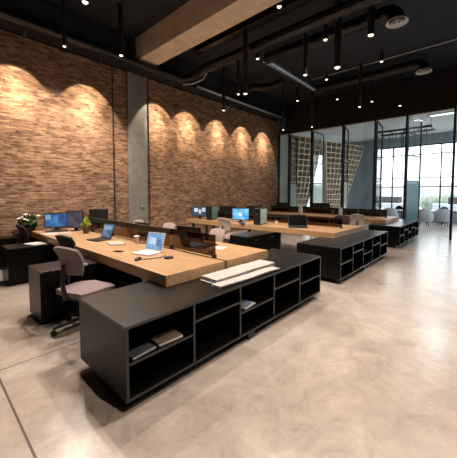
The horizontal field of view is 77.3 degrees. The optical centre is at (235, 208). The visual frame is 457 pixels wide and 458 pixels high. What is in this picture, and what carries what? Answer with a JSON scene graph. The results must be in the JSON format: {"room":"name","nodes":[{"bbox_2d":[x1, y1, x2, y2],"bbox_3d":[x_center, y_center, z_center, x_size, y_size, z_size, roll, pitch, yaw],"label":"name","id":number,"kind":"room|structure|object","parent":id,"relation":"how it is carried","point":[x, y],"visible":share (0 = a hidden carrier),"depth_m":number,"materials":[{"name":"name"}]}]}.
{"room":"open-plan office","nodes":[
{"label":"open-plan office","id":0,"kind":"room"},
{"bbox_2d":[0,30,277,235],"bbox_3d":[-3.471,-1.717,7.883,0.300,5.700,16.270,3,4,42],"label":"wall","id":1,"kind":"structure","parent":0,"point":[56,123],"depth_m":7.63,"materials":[{"name":"brick"}]},
{"bbox_2d":[111,66,115,220],"bbox_3d":[-3.325,-1.657,7.790,0.045,4.290,0.080,3,4,42],"label":"pipe","id":2,"kind":"object","parent":1,"relation":"attached to","point":[112,109],"visible":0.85,"depth_m":7.77,"materials":[{"name":"black metal"}]},
{"bbox_2d":[0,0,287,122],"bbox_3d":[-3.129,-4.174,7.541,0.485,0.755,16.400,3,4,42],"label":"air duct","id":3,"kind":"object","parent":1,"relation":"attached to","point":[48,12],"depth_m":7.28,"materials":[{"name":"metal"}]},
{"bbox_2d":[147,79,150,222],"bbox_3d":[-2.607,-1.698,8.596,0.045,4.290,0.080,3,4,42],"label":"pipe","id":4,"kind":"object","parent":1,"relation":"attached to","point":[148,117],"visible":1,"depth_m":8.58,"materials":[{"name":"black metal"}]},
{"bbox_2d":[197,86,285,119],"bbox_3d":[0.549,-4.040,11.274,0.080,0.080,5.350,3,4,42],"label":"pipe","id":5,"kind":"object","parent":1,"relation":"attached to","point":[199,87],"visible":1,"depth_m":10.75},
{"bbox_2d":[0,222,456,457],"bbox_3d":[1.766,1.238,8.076,16.400,0.200,23.300,3,4,42],"label":"floor","id":6,"kind":"structure","parent":0,"point":[365,366],"depth_m":2.29,"materials":[{"name":"concrete"}]},
{"bbox_2d":[0,235,39,269],"bbox_3d":[-4.452,0.902,6.310,0.505,0.630,1.408,3,4,42],"label":"sideboard","id":7,"kind":"object","parent":6,"relation":"on","point":[11,239],"visible":0.02,"depth_m":5.85,"materials":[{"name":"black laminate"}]},
{"bbox_2d":[16,213,39,235],"bbox_3d":[-4.501,0.351,6.218,0.405,0.480,0.372,0,3,2],"label":"potted plant","id":8,"kind":"object","parent":7,"relation":"on","point":[30,223],"visible":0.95,"depth_m":6.14,"materials":[{"name":"green plant"}]},
{"bbox_2d":[15,224,28,243],"bbox_3d":[-4.124,0.774,5.835,0.664,0.937,0.695,2,4,37],"label":"office chair","id":9,"kind":"object","parent":6,"relation":"on","point":[24,234],"visible":0.32,"depth_m":5.57,"materials":[{"name":"brown fabric"}]},
{"bbox_2d":[1,241,58,284],"bbox_3d":[-3.491,0.955,5.348,0.512,0.630,1.300,3,4,42],"label":"sideboard","id":10,"kind":"object","parent":6,"relation":"on","point":[16,258],"visible":0.42,"depth_m":4.88,"materials":[{"name":"black laminate"}]},
{"bbox_2d":[24,242,46,245],"bbox_3d":[-3.620,0.642,5.164,0.335,0.012,0.238,1,3,24],"label":"paper sheet","id":11,"kind":"object","parent":10,"relation":"on","point":[31,243],"visible":1,"depth_m":5.14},
{"bbox_2d":[55,235,75,260],"bbox_3d":[-2.585,0.854,4.663,0.664,0.907,0.695,2,3,30],"label":"office chair","id":12,"kind":"object","parent":6,"relation":"on","point":[65,241],"visible":0.15,"depth_m":4.39,"materials":[{"name":"black fabric"}]},
{"bbox_2d":[50,246,114,336],"bbox_3d":[-1.765,0.888,3.328,0.664,0.982,0.695,2,3,26],"label":"office chair","id":13,"kind":"object","parent":6,"relation":"on","point":[71,260],"visible":0.8,"depth_m":3.11,"materials":[{"name":"fabric"}]},
{"bbox_2d":[28,257,141,322],"bbox_3d":[-2.016,1.030,3.969,0.512,0.630,1.300,3,4,42],"label":"sideboard","id":14,"kind":"object","parent":6,"relation":"on","point":[47,306],"visible":0.46,"depth_m":3.53,"materials":[{"name":"black laminate"}]},
{"bbox_2d":[31,228,224,286],"bbox_3d":[-2.199,0.931,4.708,4.810,0.750,0.825,3,4,42],"label":"desk","id":15,"kind":"object","parent":6,"relation":"on","point":[184,267],"visible":0.66,"depth_m":3.51,"materials":[{"name":"brown wood"}]},
{"bbox_2d":[44,213,66,229],"bbox_3d":[-3.886,0.291,6.200,0.450,0.365,0.220,-2,4,-33],"label":"monitor","id":16,"kind":"object","parent":15,"relation":"on","point":[51,220],"visible":0.78,"depth_m":6.16,"materials":[{"name":"black plastic"}]},
{"bbox_2d":[66,211,83,230],"bbox_3d":[-3.403,0.268,6.086,0.340,0.425,0.217,2,4,31],"label":"monitor","id":17,"kind":"object","parent":15,"relation":"on","point":[73,218],"visible":0.87,"depth_m":6.06,"materials":[{"name":"black plastic"}]},
{"bbox_2d":[80,217,90,233],"bbox_3d":[-2.981,0.337,5.685,0.196,0.331,0.190,0,3,-7],"label":"potted plant","id":18,"kind":"object","parent":15,"relation":"on","point":[86,223],"visible":1,"depth_m":5.65,"materials":[{"name":"green plant"}]},
{"bbox_2d":[86,223,114,241],"bbox_3d":[-2.313,0.411,4.907,0.310,0.262,0.349,2,4,34],"label":"laptop","id":19,"kind":"object","parent":15,"relation":"on","point":[108,229],"visible":1,"depth_m":4.97,"materials":[{"name":"black plastic"}]},
{"bbox_2d":[106,241,124,245],"bbox_3d":[-1.905,0.558,4.544,0.220,0.012,0.320,-2,4,-37],"label":"notebook","id":20,"kind":"object","parent":15,"relation":"on","point":[113,243],"visible":1,"depth_m":4.48,"materials":[{"name":"white paper"}]},
{"bbox_2d":[134,235,139,243],"bbox_3d":[-1.573,0.502,4.553,0.090,0.126,0.090,3,4,42],"label":"paper cup","id":21,"kind":"object","parent":15,"relation":"on","point":[136,237],"visible":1,"depth_m":4.52,"materials":[{"name":"brown paper"}]},
{"bbox_2d":[131,232,165,255],"bbox_3d":[-1.167,0.474,3.841,0.310,0.253,0.336,2,3,28],"label":"laptop","id":22,"kind":"object","parent":15,"relation":"on","point":[154,244],"visible":1,"depth_m":3.91,"materials":[{"name":"silver metal"}]},
{"bbox_2d":[84,216,216,258],"bbox_3d":[-1.961,0.393,5.048,4.595,0.290,0.044,3,4,42],"label":"screen","id":23,"kind":"object","parent":15,"relation":"attached to","point":[202,243],"visible":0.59,"depth_m":4.13,"materials":[{"name":"glass"}]},
{"bbox_2d":[126,71,147,222],"bbox_3d":[-2.856,-1.365,8.345,0.070,4.950,0.590,3,4,42],"label":"column","id":24,"kind":"structure","parent":6,"relation":"on","point":[136,84],"depth_m":8.28,"materials":[{"name":"concrete"}]},
{"bbox_2d":[163,222,175,228],"bbox_3d":[-1.623,0.780,6.340,0.664,0.882,0.695,3,4,42],"label":"office chair","id":25,"kind":"object","parent":6,"relation":"on","point":[169,224],"visible":0.12,"depth_m":6.51,"materials":[{"name":"pink fabric"}]},
{"bbox_2d":[78,228,267,268],"bbox_3d":[-1.617,0.898,5.360,4.810,0.750,0.845,3,4,42],"label":"desk","id":26,"kind":"object","parent":6,"relation":"on","point":[233,255],"visible":0.21,"depth_m":3.88,"materials":[{"name":"brown wood"}]},
{"bbox_2d":[89,209,107,219],"bbox_3d":[-3.148,0.239,6.582,0.400,0.430,0.220,-1,3,-20],"label":"monitor","id":27,"kind":"object","parent":26,"relation":"on","point":[95,213],"visible":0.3,"depth_m":6.57,"materials":[{"name":"black plastic"}]},
{"bbox_2d":[176,225,217,244],"bbox_3d":[-0.584,0.415,4.357,0.460,0.319,0.428,2,4,32],"label":"laptop","id":28,"kind":"object","parent":26,"relation":"on","point":[185,228],"visible":0.3,"depth_m":4.17,"materials":[{"name":"black plastic"}]},
{"bbox_2d":[79,249,320,403],"bbox_3d":[-0.056,1.065,3.389,0.832,0.630,3.040,3,4,42],"label":"storage cabinet","id":29,"kind":"object","parent":6,"relation":"on","point":[114,322],"visible":0.92,"depth_m":2.54,"materials":[{"name":"black laminate"}]},
{"bbox_2d":[129,342,155,359],"bbox_3d":[-0.715,1.074,2.154,0.111,0.016,0.201,2,4,36],"label":"book","id":30,"kind":"object","parent":29,"relation":"on","point":[142,349],"visible":0.79,"depth_m":2.14,"materials":[{"name":"grey paper"}]},
{"bbox_2d":[128,318,192,363],"bbox_3d":[-0.856,1.075,2.484,0.811,0.022,0.582,3,4,42],"label":"shelf","id":31,"kind":"object","parent":29,"relation":"attached to","point":[138,335],"depth_m":2.43,"materials":[{"name":"black laminate"}]},
{"bbox_2d":[150,329,182,346],"bbox_3d":[-0.563,1.061,2.340,0.141,0.024,0.221,3,4,44],"label":"book","id":32,"kind":"object","parent":29,"relation":"on","point":[164,338],"visible":1,"depth_m":2.32,"materials":[{"name":"brown paper"}]},
{"bbox_2d":[195,295,239,320],"bbox_3d":[-0.454,0.948,2.929,0.811,0.022,0.582,3,4,42],"label":"shelf","id":33,"kind":"object","parent":29,"relation":"attached to","point":[205,309],"depth_m":2.77,"materials":[{"name":"black laminate"}]},
{"bbox_2d":[200,260,274,283],"bbox_3d":[0.060,0.725,3.324,0.238,0.051,1.040,3,4,43],"label":"paper stack","id":34,"kind":"object","parent":29,"relation":"on","point":[239,270],"visible":0.95,"depth_m":3.20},
{"bbox_2d":[211,266,279,288],"bbox_3d":[0.147,0.746,3.135,0.131,0.030,0.981,3,4,44],"label":"paper stack","id":35,"kind":"object","parent":29,"relation":"on","point":[222,284],"visible":1,"depth_m":3.06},
{"bbox_2d":[241,288,272,311],"bbox_3d":[-0.052,1.045,3.385,0.811,0.022,0.582,3,4,42],"label":"shelf","id":36,"kind":"object","parent":29,"relation":"attached to","point":[259,297],"depth_m":3.34,"materials":[{"name":"black laminate"}]},
{"bbox_2d":[275,273,298,287],"bbox_3d":[0.349,0.927,3.830,0.811,0.022,0.582,3,4,42],"label":"shelf","id":37,"kind":"object","parent":29,"relation":"attached to","point":[281,279],"depth_m":3.73,"materials":[{"name":"black laminate"}]},
{"bbox_2d":[300,271,319,283],"bbox_3d":[0.750,0.989,4.285,0.811,0.022,0.582,3,4,42],"label":"shelf","id":38,"kind":"object","parent":29,"relation":"attached to","point":[305,276],"depth_m":4.17,"materials":[{"name":"black laminate"}]},
{"bbox_3d":[0.105,1.044,3.097,0.151,0.010,0.201,2,4,36],"label":"magazine","id":39,"kind":"object","parent":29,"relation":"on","visible":0},
{"bbox_2d":[241,300,252,307],"bbox_3d":[0.099,1.035,3.089,0.131,0.010,0.171,1,3,24],"label":"magazine","id":40,"kind":"object","parent":39,"relation":"on","point":[244,303],"visible":0.79,"depth_m":3.08,"materials":[{"name":"blue paper"}]},
{"bbox_2d":[209,228,225,242],"bbox_3d":[-0.458,0.837,5.303,0.664,0.882,0.695,3,4,42],"label":"office chair","id":41,"kind":"object","parent":6,"relation":"on","point":[220,233],"visible":0.16,"depth_m":5.44,"materials":[{"name":"pink fabric"}]},
{"bbox_2d":[217,218,231,243],"bbox_3d":[-0.181,0.701,7.373,0.664,0.937,0.695,3,4,42],"label":"office chair","id":42,"kind":"object","parent":6,"relation":"on","point":[224,223],"visible":0.46,"depth_m":7.14,"materials":[{"name":"pink fabric"}]},
{"bbox_2d":[230,230,279,249],"bbox_3d":[0.482,0.894,6.649,0.512,0.630,1.250,3,4,42],"label":"sideboard","id":43,"kind":"object","parent":6,"relation":"on","point":[267,240],"visible":0.51,"depth_m":6.40,"materials":[{"name":"black laminate"}]},
{"bbox_2d":[186,217,349,238],"bbox_3d":[0.500,0.777,7.733,4.810,0.750,0.820,3,4,42],"label":"desk","id":44,"kind":"object","parent":6,"relation":"on","point":[326,232],"visible":0.78,"depth_m":6.83,"materials":[{"name":"brown wood"}]},
{"bbox_2d":[192,206,205,218],"bbox_3d":[-1.118,0.132,8.987,0.520,0.400,0.220,0,3,2],"label":"monitor","id":45,"kind":"object","parent":44,"relation":"on","point":[199,211],"visible":0.82,"depth_m":8.95,"materials":[{"name":"black plastic"}]},
{"bbox_2d":[206,205,217,219],"bbox_3d":[-0.714,0.138,8.717,0.184,0.420,0.441,1,3,22],"label":"computer tower","id":46,"kind":"object","parent":44,"relation":"on","point":[211,211],"visible":0.97,"depth_m":8.54,"materials":[{"name":"black plastic"}]},
{"bbox_2d":[232,208,248,221],"bbox_3d":[0.143,0.193,7.985,0.480,0.390,0.220,0,3,0],"label":"monitor","id":47,"kind":"object","parent":44,"relation":"on","point":[240,214],"visible":0.94,"depth_m":7.95,"materials":[{"name":"glass"}]},
{"bbox_2d":[254,208,266,224],"bbox_3d":[0.644,0.210,7.388,0.184,0.420,0.441,2,3,30],"label":"computer tower","id":48,"kind":"object","parent":44,"relation":"on","point":[260,214],"visible":0.99,"depth_m":7.22,"materials":[{"name":"black plastic"}]},
{"bbox_2d":[218,211,342,228],"bbox_3d":[0.736,0.267,8.073,4.595,0.235,0.044,3,4,42],"label":"screen","id":49,"kind":"object","parent":44,"relation":"attached to","point":[311,220],"visible":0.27,"depth_m":7.11,"materials":[{"name":"plastic"}]},
{"bbox_2d":[288,215,307,227],"bbox_3d":[1.481,0.312,6.769,0.440,0.281,0.375,0,3,7],"label":"laptop","id":50,"kind":"object","parent":44,"relation":"on","point":[294,221],"visible":1,"depth_m":6.89,"materials":[{"name":"black plastic"}]},
{"bbox_2d":[212,217,362,235],"bbox_3d":[1.078,0.745,8.382,4.810,0.750,0.840,3,4,42],"label":"desk","id":51,"kind":"object","parent":6,"relation":"on","point":[353,228],"visible":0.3,"depth_m":6.94,"materials":[{"name":"brown wood"}]},
{"bbox_2d":[219,206,235,211],"bbox_3d":[-0.247,0.121,9.381,0.560,0.385,0.220,0,3,2],"label":"monitor","id":52,"kind":"object","parent":51,"relation":"on","point":[221,208],"visible":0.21,"depth_m":9.37,"materials":[{"name":"black plastic"}]},
{"bbox_2d":[247,206,262,212],"bbox_3d":[0.583,0.141,8.702,0.500,0.420,0.220,1,3,22],"label":"monitor","id":53,"kind":"object","parent":51,"relation":"on","point":[251,208],"visible":0.19,"depth_m":8.72,"materials":[{"name":"black plastic"}]},
{"bbox_2d":[291,134,321,206],"bbox_3d":[3.540,-1.513,15.241,2.676,4.495,0.462,-2,4,-35],"label":"shelving","id":54,"kind":"object","parent":6,"relation":"on","point":[304,142],"visible":0.52,"depth_m":15.12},
{"bbox_2d":[267,212,392,223],"bbox_3d":[3.021,0.634,10.560,4.810,0.750,0.820,3,4,42],"label":"desk","id":55,"kind":"object","parent":6,"relation":"on","point":[366,219],"visible":0.41,"depth_m":9.53,"materials":[{"name":"brown wood"}]},
{"bbox_2d":[298,206,302,214],"bbox_3d":[2.470,0.083,10.836,0.090,0.320,0.240,2,3,30],"label":"file box","id":56,"kind":"object","parent":55,"relation":"on","point":[300,210],"visible":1,"depth_m":10.75,"materials":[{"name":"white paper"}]},
{"bbox_2d":[272,211,398,221],"bbox_3d":[3.589,0.602,11.197,4.810,0.750,0.810,3,4,42],"label":"desk","id":57,"kind":"object","parent":6,"relation":"on","point":[393,217],"visible":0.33,"depth_m":9.97,"materials":[{"name":"brown wood"}]},
{"bbox_2d":[276,202,289,209],"bbox_3d":[2.075,-0.044,12.464,0.620,0.400,0.220,0,3,2],"label":"monitor","id":58,"kind":"object","parent":57,"relation":"on","point":[277,203],"visible":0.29,"depth_m":12.46,"materials":[{"name":"black plastic"}]},
{"bbox_2d":[312,203,329,207],"bbox_3d":[3.382,0.010,11.302,0.700,0.420,0.220,0,3,2],"label":"monitor","id":59,"kind":"object","parent":57,"relation":"on","point":[327,205],"visible":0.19,"depth_m":11.29,"materials":[{"name":"black plastic"}]},
{"bbox_2d":[271,205,386,217],"bbox_3d":[3.257,0.106,10.899,4.595,0.270,0.044,3,4,42],"label":"screen","id":60,"kind":"object","parent":57,"relation":"attached to","point":[316,210],"visible":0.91,"depth_m":10.62,"materials":[{"name":"plastic"}]},
{"bbox_2d":[297,229,387,281],"bbox_3d":[2.435,0.923,6.182,0.832,0.630,2.930,3,4,42],"label":"storage bench","id":61,"kind":"object","parent":6,"relation":"on","point":[343,256],"visible":0.89,"depth_m":5.37,"materials":[{"name":"black laminate"}]},
{"bbox_2d":[341,257,352,263],"bbox_3d":[1.665,0.932,5.310,0.811,0.022,0.560,3,4,42],"label":"shelf","id":62,"kind":"object","parent":61,"relation":"attached to","point":[344,260],"depth_m":5.16,"materials":[{"name":"black laminate"}]},
{"bbox_2d":[321,141,363,212],"bbox_3d":[6.291,-1.540,16.803,3.537,4.395,0.422,-2,4,-33],"label":"shelving","id":63,"kind":"object","parent":6,"relation":"on","point":[332,150],"visible":0.65,"depth_m":16.29,"materials":[{"name":"wood"}]},
{"bbox_2d":[335,215,349,224],"bbox_3d":[2.917,0.682,7.870,0.664,0.937,0.695,2,4,32],"label":"office chair","id":64,"kind":"object","parent":6,"relation":"on","point":[345,219],"visible":0.17,"depth_m":8.00,"materials":[{"name":"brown fabric"}]},
{"bbox_2d":[351,214,368,229],"bbox_3d":[3.796,0.636,8.784,0.664,0.937,0.695,3,4,42],"label":"office chair","id":65,"kind":"object","parent":6,"relation":"on","point":[358,219],"visible":0.36,"depth_m":8.56,"materials":[{"name":"beige fabric"}]},
{"bbox_2d":[383,208,397,216],"bbox_3d":[7.694,0.399,14.300,0.812,0.852,0.710,1,3,22],"label":"lounge chair","id":66,"kind":"object","parent":6,"relation":"on","point":[390,211],"visible":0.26,"depth_m":13.98,"materials":[{"name":"grey fabric"}]},
{"bbox_2d":[369,219,418,247],"bbox_3d":[5.182,0.767,9.262,0.832,0.630,2.730,3,4,42],"label":"storage bench","id":67,"kind":"object","parent":6,"relation":"on","point":[400,231],"visible":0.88,"depth_m":8.42,"materials":[{"name":"black laminate"}]},
{"bbox_2d":[419,209,433,226],"bbox_3d":[8.862,0.446,13.462,0.812,0.852,0.710,1,3,22],"label":"lounge chair","id":68,"kind":"object","parent":6,"relation":"on","point":[425,215],"visible":0.66,"depth_m":13.16,"materials":[{"name":"grey fabric"}]},
{"bbox_2d":[433,209,449,226],"bbox_3d":[9.872,0.439,13.634,0.812,0.852,0.710,1,3,22],"label":"lounge chair","id":69,"kind":"object","parent":6,"relation":"on","point":[440,215],"visible":0.73,"depth_m":13.37,"materials":[{"name":"grey fabric"}]},
{"bbox_2d":[49,0,456,104],"bbox_3d":[1.103,-4.452,3.886,12.240,0.200,16.600,3,4,42],"label":"ceiling","id":70,"kind":"structure","parent":0,"point":[431,22],"depth_m":7.85,"materials":[{"name":"paint"}]},
{"bbox_2d":[61,0,66,47],"bbox_3d":[-3.569,-3.912,5.936,0.112,1.112,0.112,3,4,42],"label":"pendant light","id":71,"kind":"object","parent":70,"relation":"hanging from","point":[63,8],"visible":1,"depth_m":5.91,"materials":[{"name":"black metal"}]},
{"bbox_2d":[117,3,123,56],"bbox_3d":[-2.544,-3.931,6.334,0.140,1.112,0.140,3,4,42],"label":"pendant light","id":72,"kind":"object","parent":70,"relation":"hanging from","point":[120,5],"visible":1,"depth_m":6.30,"materials":[{"name":"black metal"}]},
{"bbox_2d":[0,0,383,85],"bbox_3d":[-0.625,-3.581,1.434,11.300,0.547,10.378,3,4,42],"label":"air duct","id":73,"kind":"object","parent":70,"relation":"hanging from","point":[347,7],"visible":1,"depth_m":6.44,"materials":[{"name":"metal"}]},
{"bbox_2d":[21,23,25,36],"bbox_3d":[-4.178,-3.513,5.604,0.232,0.348,0.080,3,4,42],"label":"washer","id":74,"kind":"object","parent":73,"relation":"attached to","point":[23,33],"visible":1,"depth_m":5.56,"materials":[{"name":"black metal"}]},
{"bbox_2d":[135,0,281,65],"bbox_3d":[1.772,-4.060,4.080,11.470,0.600,0.550,3,4,42],"label":"beam","id":75,"kind":"structure","parent":70,"relation":"attached to","point":[194,22],"depth_m":6.32,"materials":[{"name":"wood"}]},
{"bbox_2d":[222,66,225,110],"bbox_3d":[-0.389,-3.921,9.374,0.140,1.442,0.140,3,4,42],"label":"pendant light","id":76,"kind":"object","parent":70,"relation":"hanging from","point":[223,67],"visible":0.88,"depth_m":9.33,"materials":[{"name":"black metal"}]},
{"bbox_2d":[237,60,239,94],"bbox_3d":[0.090,-4.055,8.806,0.140,1.112,0.140,3,4,42],"label":"pendant light","id":77,"kind":"object","parent":70,"relation":"hanging from","point":[238,61],"visible":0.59,"depth_m":8.77,"materials":[{"name":"black metal"}]},
{"bbox_2d":[243,33,247,94],"bbox_3d":[0.250,-3.661,7.021,0.168,1.712,0.168,3,4,42],"label":"pendant light","id":78,"kind":"object","parent":70,"relation":"hanging from","point":[245,36],"visible":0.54,"depth_m":6.98,"materials":[{"name":"black metal"}]},
{"bbox_2d":[194,0,313,55],"bbox_3d":[2.770,-4.218,4.463,10.300,0.320,0.220,3,4,42],"label":"duct","id":79,"kind":"object","parent":70,"relation":"hanging from","point":[271,13],"visible":0.63,"depth_m":6.57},
{"bbox_2d":[248,78,284,92],"bbox_3d":[1.016,-4.428,10.201,1.519,0.510,0.264,2,3,30],"label":"flexible duct","id":80,"kind":"object","parent":70,"relation":"hanging from","point":[278,83],"visible":0.91,"depth_m":10.06,"materials":[{"name":"black metal"}]},
{"bbox_2d":[282,87,284,129],"bbox_3d":[1.900,-3.913,11.316,0.126,1.652,0.126,3,4,42],"label":"pendant light","id":81,"kind":"object","parent":70,"relation":"hanging from","point":[283,88],"visible":1,"depth_m":11.28,"materials":[{"name":"black metal"}]},
{"bbox_2d":[296,87,299,100],"bbox_3d":[2.453,-4.481,11.290,0.154,0.512,0.154,3,4,42],"label":"pendant light","id":82,"kind":"object","parent":70,"relation":"hanging from","point":[297,88],"visible":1,"depth_m":11.25,"materials":[{"name":"black metal"}]},
{"bbox_2d":[303,32,307,75],"bbox_3d":[1.734,-3.900,7.066,0.154,1.232,0.154,3,4,42],"label":"pendant light","id":83,"kind":"object","parent":70,"relation":"hanging from","point":[305,40],"visible":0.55,"depth_m":7.03,"materials":[{"name":"black metal"}]},
{"bbox_2d":[311,84,313,126],"bbox_3d":[2.942,-3.908,10.937,0.126,1.617,0.126,3,4,42],"label":"pendant light","id":84,"kind":"object","parent":70,"relation":"hanging from","point":[312,92],"visible":0.8,"depth_m":10.90,"materials":[{"name":"black metal"}]},
{"bbox_2d":[323,24,327,40],"bbox_3d":[2.110,-4.210,6.688,0.154,0.572,0.154,3,4,42],"label":"pendant light","id":85,"kind":"object","parent":70,"relation":"hanging from","point":[325,27],"visible":0.62,"depth_m":6.65,"materials":[{"name":"black metal"}]},
{"bbox_2d":[264,4,408,63],"bbox_3d":[2.240,-4.172,7.043,3.545,0.440,0.430,3,4,42],"label":"air duct","id":86,"kind":"object","parent":70,"relation":"hanging from","point":[394,14],"visible":0.95,"depth_m":6.57,"materials":[{"name":"metal"}]},
{"bbox_2d":[262,58,315,90],"bbox_3d":[1.887,-4.361,9.440,0.200,0.197,3.080,3,4,42],"label":"air duct","id":87,"kind":"object","parent":86,"relation":"attached to","point":[274,65],"visible":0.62,"depth_m":9.25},
{"bbox_2d":[385,15,408,28],"bbox_3d":[3.403,-3.932,6.018,0.430,0.072,0.430,3,4,42],"label":"diffuser","id":88,"kind":"object","parent":86,"relation":"attached to","point":[395,21],"depth_m":6.01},
{"bbox_2d":[335,78,339,99],"bbox_3d":[3.709,-4.316,10.392,0.154,0.742,0.154,3,4,42],"label":"pendant light","id":89,"kind":"object","parent":70,"relation":"hanging from","point":[337,90],"visible":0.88,"depth_m":10.35,"materials":[{"name":"black metal"}]},
{"bbox_2d":[333,0,343,69],"bbox_3d":[2.236,-3.766,6.236,0.210,1.412,0.210,3,4,42],"label":"pendant light","id":90,"kind":"object","parent":70,"relation":"hanging from","point":[338,23],"visible":0.81,"depth_m":6.19,"materials":[{"name":"black metal"}]},
{"bbox_2d":[358,63,362,107],"bbox_3d":[4.012,-3.938,9.202,0.140,1.372,0.140,3,4,42],"label":"pendant light","id":91,"kind":"object","parent":70,"relation":"hanging from","point":[359,64],"visible":1,"depth_m":9.16,"materials":[{"name":"black metal"}]},
{"bbox_2d":[367,4,374,37],"bbox_3d":[2.896,-4.067,6.088,0.196,0.792,0.196,3,4,42],"label":"pendant light","id":92,"kind":"object","parent":70,"relation":"hanging from","point":[371,9],"visible":0.87,"depth_m":6.04,"materials":[{"name":"black metal"}]},
{"bbox_2d":[370,80,374,101],"bbox_3d":[5.015,-4.293,10.476,0.154,0.792,0.154,3,4,42],"label":"pendant light","id":93,"kind":"object","parent":70,"relation":"hanging from","point":[372,82],"visible":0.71,"depth_m":10.44,"materials":[{"name":"black metal"}]},
{"bbox_2d":[314,59,431,93],"bbox_3d":[4.364,-4.298,9.514,3.665,0.440,0.430,3,4,42],"label":"air duct","id":94,"kind":"object","parent":70,"relation":"hanging from","point":[423,67],"visible":0.94,"depth_m":9.13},
{"bbox_2d":[415,67,431,74],"bbox_3d":[5.571,-4.055,8.449,0.430,0.072,0.430,3,4,42],"label":"diffuser","id":95,"kind":"object","parent":94,"relation":"attached to","point":[421,70],"depth_m":8.43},
{"bbox_2d":[379,51,384,62],"bbox_3d":[4.299,-4.436,8.398,0.154,0.292,0.154,3,4,42],"label":"pendant light","id":96,"kind":"object","parent":70,"relation":"hanging from","point":[381,53],"visible":1,"depth_m":8.35,"materials":[{"name":"black metal"}]},
{"bbox_2d":[312,38,456,79],"bbox_3d":[6.191,-4.505,7.391,9.100,0.042,0.044,3,4,42],"label":"conduit","id":97,"kind":"object","parent":70,"relation":"attached to","point":[455,38],"visible":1,"depth_m":8.59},
{"bbox_2d":[398,73,402,105],"bbox_3d":[5.611,-4.061,9.714,0.154,1.172,0.154,3,4,42],"label":"pendant light","id":98,"kind":"object","parent":70,"relation":"hanging from","point":[401,74],"visible":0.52,"depth_m":9.68,"materials":[{"name":"black metal"}]},
{"bbox_2d":[278,66,456,133],"bbox_3d":[6.496,-4.125,10.088,12.400,1.480,0.200,3,4,42],"label":"wall","id":99,"kind":"structure","parent":0,"point":[435,89],"depth_m":10.84,"materials":[{"name":"paint"}]},
{"bbox_2d":[277,106,456,239],"bbox_3d":[4.537,-1.270,11.893,7.285,4.420,0.330,3,4,42],"label":"window","id":100,"kind":"structure","parent":99,"relation":"in","point":[285,137],"depth_m":11.86,"materials":[{"name":"black metal"}]},
{"bbox_2d":[289,134,297,205],"bbox_3d":[2.888,-1.361,14.130,0.087,4.320,1.120,2,3,29],"label":"door","id":101,"kind":"structure","parent":100,"relation":"attached to","point":[293,187],"depth_m":14.16,"materials":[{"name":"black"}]},
{"bbox_2d":[312,131,324,202],"bbox_3d":[3.856,-1.315,13.283,0.087,4.320,1.120,3,4,42],"label":"door","id":102,"kind":"structure","parent":100,"relation":"attached to","point":[317,188],"depth_m":13.28,"materials":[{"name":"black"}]},
{"bbox_2d":[343,126,348,207],"bbox_3d":[4.807,-1.267,12.423,0.087,4.320,1.120,2,3,29],"label":"door","id":103,"kind":"structure","parent":100,"relation":"attached to","point":[345,184],"depth_m":12.46,"materials":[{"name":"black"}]},
{"bbox_2d":[374,121,382,209],"bbox_3d":[5.805,-1.219,11.549,0.087,4.320,1.120,2,4,37],"label":"door","id":104,"kind":"structure","parent":100,"relation":"attached to","point":[378,122],"depth_m":11.59,"materials":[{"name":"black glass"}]},
{"bbox_2d":[405,116,422,232],"bbox_3d":[6.700,-1.174,10.729,1.120,4.320,0.087,-2,4,-35],"label":"door","id":105,"kind":"structure","parent":100,"relation":"attached to","point":[412,207],"depth_m":10.79,"materials":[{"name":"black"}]},
{"bbox_2d":[295,109,456,142],"bbox_3d":[7.297,-3.994,14.007,16.400,0.150,6.700,3,4,42],"label":"ceiling","id":106,"kind":"structure","parent":0,"point":[361,132],"depth_m":14.09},
{"bbox_2d":[378,119,434,158],"bbox_3d":[7.430,-2.991,12.555,2.100,1.701,1.037,3,4,42],"label":"chandelier","id":107,"kind":"object","parent":106,"relation":"hanging from","point":[427,125],"visible":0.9,"depth_m":12.43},
{"bbox_2d":[429,110,453,116],"bbox_3d":[8.232,-3.740,11.308,0.900,0.070,0.240,3,4,42],"label":"ceiling lamp","id":108,"kind":"object","parent":106,"relation":"attached to","point":[447,112],"visible":0.96,"depth_m":11.30,"materials":[{"name":"white"}]},
{"bbox_2d":[320,131,456,223],"bbox_3d":[9.381,-1.666,16.477,16.400,4.750,0.420,3,4,42],"label":"wall","id":109,"kind":"structure","parent":0,"point":[361,190],"depth_m":17.29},
{"bbox_2d":[379,142,456,212],"bbox_3d":[11.735,-1.565,14.462,8.200,3.670,0.100,3,4,42],"label":"window","id":110,"kind":"structure","parent":109,"relation":"in","point":[441,152],"depth_m":15.76,"materials":[{"name":"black metal"}]},
{"label":"outside","id":111,"kind":"structure","parent":0,"visible":0},
{"bbox_3d":[19.951,0.755,22.471,90.000,0.230,80.000,3,4,42],"label":"ground","id":112,"kind":"structure","parent":111,"visible":0},
{"bbox_2d":[308,183,456,202],"bbox_3d":[28.097,-1.894,40.516,44.000,3.000,6.050,3,4,42],"label":"building","id":113,"kind":"structure","parent":112,"relation":"on","point":[386,192],"depth_m":38.76,"materials":[{"name":"paint"}]},
{"bbox_2d":[381,196,402,209],"bbox_3d":[13.912,-0.374,26.460,4.200,1.380,1.700,3,4,42],"label":"car","id":114,"kind":"object","parent":112,"relation":"on","point":[386,201],"visible":0.27,"depth_m":25.48,"materials":[{"name":"paint"}]},
{"bbox_2d":[420,193,456,211],"bbox_3d":[22.649,-0.367,24.689,11.733,1.952,1.941,3,4,42],"label":"hedge","id":115,"kind":"object","parent":112,"relation":"on","point":[426,201],"visible":0.53,"depth_m":27.43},
{"bbox_2d":[432,197,456,210],"bbox_3d":[18.243,-0.162,22.608,4.200,1.380,1.700,3,4,42],"label":"car","id":116,"kind":"object","parent":112,"relation":"on","point":[435,206],"visible":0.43,"depth_m":22.78,"materials":[{"name":"paint"}]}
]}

